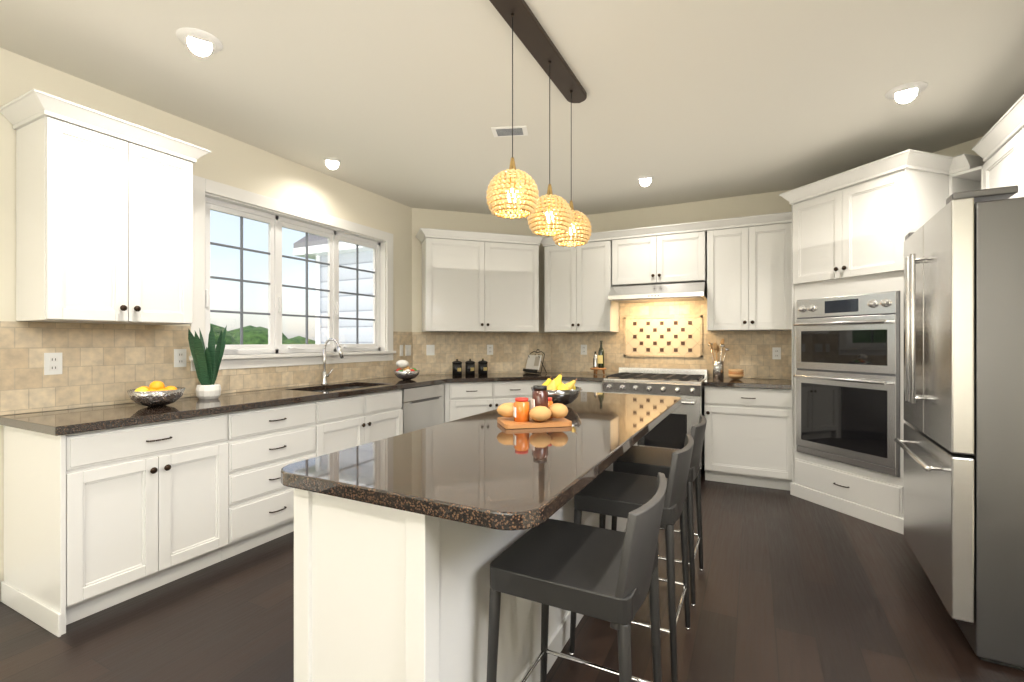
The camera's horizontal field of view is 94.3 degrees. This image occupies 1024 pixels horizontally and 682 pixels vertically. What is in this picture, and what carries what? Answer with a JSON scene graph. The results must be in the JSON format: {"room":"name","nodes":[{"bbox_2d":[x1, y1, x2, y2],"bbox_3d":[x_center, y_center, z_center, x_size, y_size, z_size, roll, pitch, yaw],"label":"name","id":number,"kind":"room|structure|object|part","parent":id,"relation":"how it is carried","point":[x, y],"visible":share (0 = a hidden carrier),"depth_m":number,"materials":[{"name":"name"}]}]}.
{"room":"kitchen","nodes":[
{"label":"kitchen","id":0,"kind":"room"},
{"bbox_2d":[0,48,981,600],"bbox_3d":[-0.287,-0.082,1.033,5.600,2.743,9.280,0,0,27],"label":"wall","id":1,"kind":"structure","parent":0,"point":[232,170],"depth_m":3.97,"materials":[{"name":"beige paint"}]},
{"bbox_2d":[205,197,379,354],"bbox_3d":[-1.746,-0.449,4.049,0.073,1.098,1.766,0,0,27],"label":"window","id":2,"kind":"structure","parent":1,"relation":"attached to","point":[275,285],"depth_m":3.83,"materials":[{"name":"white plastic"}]},
{"bbox_2d":[0,300,791,415],"bbox_3d":[0.291,-0.107,3.336,4.137,0.951,4.349,0,0,27],"label":"tile backsplash","id":3,"kind":"structure","parent":1,"relation":"attached to","point":[106,364],"depth_m":3.72,"materials":[{"name":"tile"}]},
{"bbox_2d":[44,353,61,374],"bbox_3d":[-2.430,0.120,2.518,0.010,0.116,0.072,0,0,27],"label":"outlet","id":4,"kind":"object","parent":3,"relation":"attached to","point":[52,363],"depth_m":2.51,"materials":[{"name":"white plastic"}]},
{"bbox_2d":[174,349,185,366],"bbox_3d":[-2.146,0.110,3.074,0.010,0.116,0.072,0,0,27],"label":"outlet","id":5,"kind":"object","parent":3,"relation":"attached to","point":[179,354],"depth_m":3.07,"materials":[{"name":"white plastic"}]},
{"bbox_2d":[400,345,402,355],"bbox_3d":[-1.163,0.100,5.003,0.010,0.116,0.046,0,0,27],"label":"outlet","id":6,"kind":"object","parent":3,"relation":"attached to","point":[401,346],"depth_m":5.00,"materials":[{"name":"white plastic"}]},
{"bbox_2d":[405,345,410,355],"bbox_3d":[-1.113,0.100,5.101,0.010,0.116,0.090,0,0,27],"label":"outlet","id":7,"kind":"object","parent":3,"relation":"attached to","point":[407,347],"depth_m":5.10,"materials":[{"name":"white plastic"}]},
{"bbox_2d":[426,345,434,354],"bbox_3d":[-0.897,0.100,5.226,0.090,0.116,0.010,0,0,-18],"label":"outlet","id":8,"kind":"object","parent":3,"relation":"attached to","point":[430,349],"depth_m":5.23,"materials":[{"name":"white plastic"}]},
{"bbox_2d":[487,345,492,354],"bbox_3d":[-0.250,0.100,5.436,0.072,0.116,0.010,0,0,-18],"label":"outlet","id":9,"kind":"object","parent":3,"relation":"attached to","point":[489,347],"depth_m":5.43,"materials":[{"name":"white plastic"}]},
{"bbox_2d":[581,345,586,354],"bbox_3d":[0.829,0.100,5.484,0.072,0.116,0.010,0,0,27],"label":"outlet","id":10,"kind":"object","parent":3,"relation":"attached to","point":[583,347],"depth_m":5.48,"materials":[{"name":"white plastic"}]},
{"bbox_2d":[772,347,780,358],"bbox_3d":[2.563,0.120,4.601,0.072,0.116,0.010,0,0,27],"label":"outlet","id":11,"kind":"object","parent":3,"relation":"attached to","point":[776,351],"depth_m":4.60,"materials":[{"name":"white plastic"}]},
{"bbox_2d":[608,281,706,302],"bbox_3d":[1.501,-0.499,4.877,0.913,0.166,0.499,0,0,27],"label":"range hood","id":12,"kind":"object","parent":1,"relation":"attached to","point":[672,292],"visible":0.98,"depth_m":4.71,"materials":[{"name":"silver metal"}]},
{"bbox_3d":[1.604,-0.048,5.087,0.810,0.435,0.014,0,0,27],"label":"backsplash accent panel","id":13,"kind":"part","parent":1,"relation":"part of","materials":[{"name":"beige tile"}]},
{"bbox_2d":[972,94,1023,198],"bbox_3d":[2.857,0.022,2.364,0.713,2.534,1.976,0,0,30],"label":"upper cabinet","id":14,"kind":"object","parent":1,"relation":"attached to","point":[998,147],"visible":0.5,"depth_m":2.73,"materials":[{"name":"white wood"}]},
{"bbox_2d":[0,471,1023,681],"bbox_3d":[-0.154,1.340,0.965,6.100,0.100,9.580,0,0,27],"label":"floor","id":15,"kind":"structure","parent":0,"point":[789,587],"depth_m":2.18,"materials":[{"name":"brown wood"}]},
{"bbox_2d":[1,412,232,636],"bbox_3d":[-2.081,0.850,2.552,0.616,0.880,0.750,0,0,27],"label":"base cabinet","id":16,"kind":"object","parent":15,"relation":"on","point":[96,521],"depth_m":2.29,"materials":[{"name":"white wood"}]},
{"bbox_2d":[0,372,791,435],"bbox_3d":[0.290,0.390,3.336,4.133,0.040,4.348,0,0,27],"label":"countertop","id":17,"kind":"structure","parent":16,"relation":"on","point":[68,421],"depth_m":2.99,"materials":[{"name":"brown stone"}]},
{"bbox_2d":[127,381,184,406],"bbox_3d":[-2.019,0.297,2.701,0.270,0.143,0.270,0,0,27],"label":"bowl","id":18,"kind":"object","parent":17,"relation":"on","point":[156,393],"visible":1,"depth_m":2.63,"materials":[{"name":"silver metal"}]},
{"bbox_2d":[188,325,226,398],"bbox_3d":[-1.941,0.129,3.047,0.190,0.480,0.262,0,0,27],"label":"snake plant","id":19,"kind":"object","parent":17,"relation":"on","point":[207,362],"visible":1,"depth_m":3.00,"materials":[{"name":"green plant"}]},
{"bbox_2d":[312,338,362,391],"bbox_3d":[-1.415,0.289,3.875,0.517,0.630,0.768,0,0,27],"label":"sink faucet","id":20,"kind":"object","parent":17,"relation":"in","point":[325,375],"visible":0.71,"depth_m":4.02,"materials":[{"name":"silver metal"}]},
{"bbox_2d":[394,360,419,379],"bbox_3d":[-1.008,0.274,4.554,0.250,0.188,0.250,0,0,27],"label":"bowl","id":21,"kind":"object","parent":17,"relation":"on","point":[406,372],"visible":1,"depth_m":4.49,"materials":[{"name":"silver metal"}]},
{"bbox_2d":[452,358,487,374],"bbox_3d":[-0.460,0.278,5.226,0.398,0.181,0.111,0,0,-18],"label":"canisters","id":22,"kind":"object","parent":17,"relation":"on","point":[470,367],"visible":1,"depth_m":5.18,"materials":[{"name":"black ceramic"}]},
{"bbox_2d":[523,349,546,373],"bbox_3d":[0.271,0.229,5.444,0.166,0.273,0.287,0,0,-33],"label":"cookbook stand","id":23,"kind":"object","parent":17,"relation":"on","point":[533,363],"visible":0.98,"depth_m":5.42,"materials":[{"name":"black metal"}]},
{"bbox_2d":[590,341,605,374],"bbox_3d":[0.948,0.181,5.219,0.180,0.371,0.180,0,0,27],"label":"bottles","id":24,"kind":"object","parent":17,"relation":"on","point":[599,365],"visible":1,"depth_m":5.18,"materials":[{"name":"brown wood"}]},
{"bbox_2d":[708,338,729,378],"bbox_3d":[2.033,0.171,4.681,0.202,0.396,0.170,0,0,27],"label":"utensil crock","id":25,"kind":"object","parent":17,"relation":"on","point":[718,369],"visible":1,"depth_m":4.65,"materials":[{"name":"silver metal"}]},
{"bbox_2d":[728,369,743,379],"bbox_3d":[2.150,0.322,4.561,0.144,0.094,0.144,0,0,27],"label":"wooden bowls","id":26,"kind":"object","parent":17,"relation":"on","point":[736,374],"visible":1,"depth_m":4.51,"materials":[{"name":"brown wood"}]},
{"bbox_2d":[233,399,328,555],"bbox_3d":[-1.770,0.850,3.163,0.616,0.880,0.738,0,0,27],"label":"base cabinet","id":27,"kind":"object","parent":15,"relation":"on","point":[266,440],"depth_m":2.98,"materials":[{"name":"white wood"}]},
{"bbox_2d":[329,408,396,452],"bbox_3d":[-1.422,0.960,3.845,0.616,0.660,0.909,0,0,27],"label":"base cabinet","id":28,"kind":"object","parent":15,"relation":"on","point":[348,427],"depth_m":3.64,"materials":[{"name":"white wood"}]},
{"bbox_2d":[345,383,444,434],"bbox_3d":[-1.082,0.853,4.511,0.618,0.875,0.703,0,0,27],"label":"dishwasher","id":29,"kind":"object","parent":15,"relation":"on","point":[417,408],"depth_m":4.19,"materials":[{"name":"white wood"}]},
{"bbox_2d":[445,381,496,422],"bbox_3d":[-0.319,0.850,4.929,0.406,0.880,0.792,0,0,27],"label":"base cabinet","id":30,"kind":"object","parent":15,"relation":"on","point":[462,399],"depth_m":4.75,"materials":[{"name":"white wood"}]},
{"bbox_2d":[281,392,680,681],"bbox_3d":[0.216,0.830,2.264,0.830,0.920,2.430,0,0,27],"label":"kitchen island","id":31,"kind":"object","parent":15,"relation":"on","point":[402,542],"visible":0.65,"depth_m":1.32,"materials":[{"name":"white"}]},
{"bbox_2d":[281,392,680,530],"bbox_3d":[0.216,0.390,2.264,0.830,0.040,2.430,0,0,27],"label":"island countertop","id":32,"kind":"structure","parent":31,"relation":"on","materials":[{"name":"brown stone"}]},
{"bbox_2d":[497,385,571,428],"bbox_3d":[0.093,0.284,2.110,0.310,0.168,0.212,0,0,-13],"label":"jars","id":33,"kind":"object","parent":32,"relation":"on","point":[545,411],"visible":1,"depth_m":2.06,"materials":[{"name":"orange glass"}]},
{"bbox_2d":[531,372,580,404],"bbox_3d":[0.253,0.275,2.733,0.290,0.187,0.290,0,0,27],"label":"fruit bowl","id":34,"kind":"object","parent":32,"relation":"on","point":[559,391],"visible":0.75,"depth_m":2.64,"materials":[{"name":"grey"}]},
{"bbox_2d":[497,380,536,407],"bbox_3d":[-0.074,0.850,5.168,0.763,0.880,0.808,0,0,27],"label":"base cabinet","id":35,"kind":"object","parent":15,"relation":"on","point":[507,391],"depth_m":4.89,"materials":[{"name":"white wood"}]},
{"bbox_2d":[537,380,546,384],"bbox_3d":[0.215,0.850,5.267,0.525,0.880,0.580,0,0,27],"label":"base cabinet","id":36,"kind":"object","parent":15,"relation":"on","point":[539,382],"depth_m":5.00,"materials":[{"name":"white wood"}]},
{"bbox_2d":[487,472,666,681],"bbox_3d":[0.213,0.852,1.407,0.457,0.876,0.421,0,0,27],"label":"bar stool","id":37,"kind":"object","parent":15,"relation":"on","point":[609,575],"visible":0.98,"depth_m":1.30,"materials":[{"name":"black leather"}]},
{"bbox_2d":[562,380,603,392],"bbox_3d":[0.810,0.850,5.163,0.545,0.880,0.615,0,0,27],"label":"base cabinet","id":38,"kind":"object","parent":15,"relation":"on","point":[586,386],"depth_m":4.83,"materials":[{"name":"white wood"}]},
{"bbox_2d":[569,434,693,681],"bbox_3d":[0.530,0.852,2.030,0.457,0.876,0.421,0,0,27],"label":"bar stool","id":39,"kind":"object","parent":15,"relation":"on","point":[604,493],"visible":0.81,"depth_m":1.90,"materials":[{"name":"black leather"}]},
{"bbox_2d":[602,367,707,480],"bbox_3d":[1.435,0.790,4.748,0.905,1.000,0.756,0,0,27],"label":"range","id":40,"kind":"object","parent":15,"relation":"on","point":[672,429],"visible":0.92,"depth_m":4.44,"materials":[{"name":"silver metal"}]},
{"bbox_2d":[611,415,706,606],"bbox_3d":[0.807,0.852,2.574,0.457,0.876,0.421,0,0,27],"label":"bar stool","id":41,"kind":"object","parent":15,"relation":"on","point":[647,461],"visible":0.5,"depth_m":2.44,"materials":[{"name":"black leather"}]},
{"bbox_2d":[704,386,791,490],"bbox_3d":[2.215,0.850,4.447,0.720,0.880,0.615,0,0,27],"label":"base cabinet","id":42,"kind":"object","parent":15,"relation":"on","point":[748,435],"depth_m":4.18,"materials":[{"name":"white wood"}]},
{"bbox_2d":[779,149,985,534],"bbox_3d":[2.826,0.023,3.614,0.828,2.533,1.140,0,0,-18],"label":"oven tower","id":43,"kind":"object","parent":15,"relation":"on","point":[852,228],"visible":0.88,"depth_m":3.46,"materials":[{"name":"white wood"}]},
{"bbox_2d":[894,185,1023,670],"bbox_3d":[2.387,0.340,2.155,0.926,1.900,0.950,0,0,30],"label":"fridge","id":44,"kind":"object","parent":15,"relation":"on","point":[961,444],"visible":1,"depth_m":1.92,"materials":[{"name":"silver metal"}]},
{"bbox_2d":[0,0,1023,217],"bbox_3d":[-0.154,-1.503,0.965,6.100,0.100,9.580,0,0,27],"label":"ceiling","id":45,"kind":"structure","parent":0,"point":[407,102],"depth_m":2.67,"materials":[{"name":"white paint"}]},
{"bbox_2d":[176,27,222,52],"bbox_3d":[-1.507,-1.450,2.295,0.191,0.006,0.191,0,0,21],"label":"recessed light","id":46,"kind":"object","parent":45,"relation":"in","point":[199,40],"depth_m":2.29,"materials":[{"name":"white"}]},
{"bbox_2d":[324,157,340,163],"bbox_3d":[-1.447,-1.450,3.824,0.127,0.006,0.127,0,0,21],"label":"recessed light","id":47,"kind":"object","parent":45,"relation":"in","point":[330,160],"depth_m":3.81,"materials":[{"name":"white"}]},
{"bbox_2d":[491,125,527,136],"bbox_3d":[-0.015,-1.448,3.285,0.242,0.011,0.144,0,0,6],"label":"air vent","id":48,"kind":"object","parent":45,"relation":"in","point":[506,131],"depth_m":3.27,"materials":[{"name":"white metal"}]},
{"bbox_2d":[489,0,586,102],"bbox_3d":[0.004,-1.439,2.057,0.120,0.028,1.770,0,0,27],"label":"canopy bar","id":49,"kind":"object","parent":45,"relation":"attached to","point":[532,36],"visible":0.98,"depth_m":2.30,"materials":[{"name":"brown wood"}]},
{"bbox_2d":[486,14,538,219],"bbox_3d":[0.003,-0.986,2.075,0.234,0.878,0.231,0,0,27],"label":"globe pendant light","id":50,"kind":"object","parent":49,"relation":"hanging from","point":[512,191],"visible":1,"depth_m":2.01,"materials":[{"name":"yellow wicker"}]},
{"bbox_2d":[527,61,572,235],"bbox_3d":[0.193,-0.986,2.427,0.234,0.878,0.231,0,0,27],"label":"globe pendant light","id":51,"kind":"object","parent":49,"relation":"hanging from","point":[538,222],"visible":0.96,"depth_m":2.36,"materials":[{"name":"yellow wicker"}]},
{"bbox_2d":[552,91,591,246],"bbox_3d":[0.338,-0.986,2.712,0.234,0.878,0.231,0,0,27],"label":"globe pendant light","id":52,"kind":"object","parent":49,"relation":"hanging from","point":[583,231],"visible":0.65,"depth_m":2.65,"materials":[{"name":"yellow wicker"}]},
{"bbox_2d":[637,175,653,181],"bbox_3d":[1.191,-1.450,4.242,0.153,0.006,0.153,0,0,18],"label":"recessed light","id":53,"kind":"object","parent":45,"relation":"in","point":[645,178],"depth_m":4.24,"materials":[{"name":"white"}]},
{"bbox_2d":[885,81,927,99],"bbox_3d":[2.284,-1.450,2.754,0.191,0.006,0.191,0,0,21],"label":"recessed light","id":54,"kind":"object","parent":45,"relation":"in","point":[906,90],"depth_m":2.75,"materials":[{"name":"white"}]},
{"label":"outside","id":55,"kind":"structure","parent":0,"visible":0},
{"bbox_3d":[-52.061,5.440,37.750,119.600,0.300,260.000,0,0,27],"label":"ground","id":56,"kind":"structure","parent":55,"visible":0},
{"bbox_2d":[210,323,314,344],"bbox_3d":[-49.655,4.824,39.135,84.870,16.762,125.551,0,0,27],"label":"trees","id":57,"kind":"object","parent":56,"relation":"on","point":[253,341],"depth_m":67.30,"materials":[{"name":"green plant"}]},
{"bbox_2d":[293,234,372,343],"bbox_3d":[-0.814,0.790,9.702,3.290,9.000,5.850,0,0,27],"label":"siding","id":58,"kind":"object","parent":56,"relation":"on","point":[319,328],"depth_m":7.62,"materials":[{"name":"white"}]}
]}

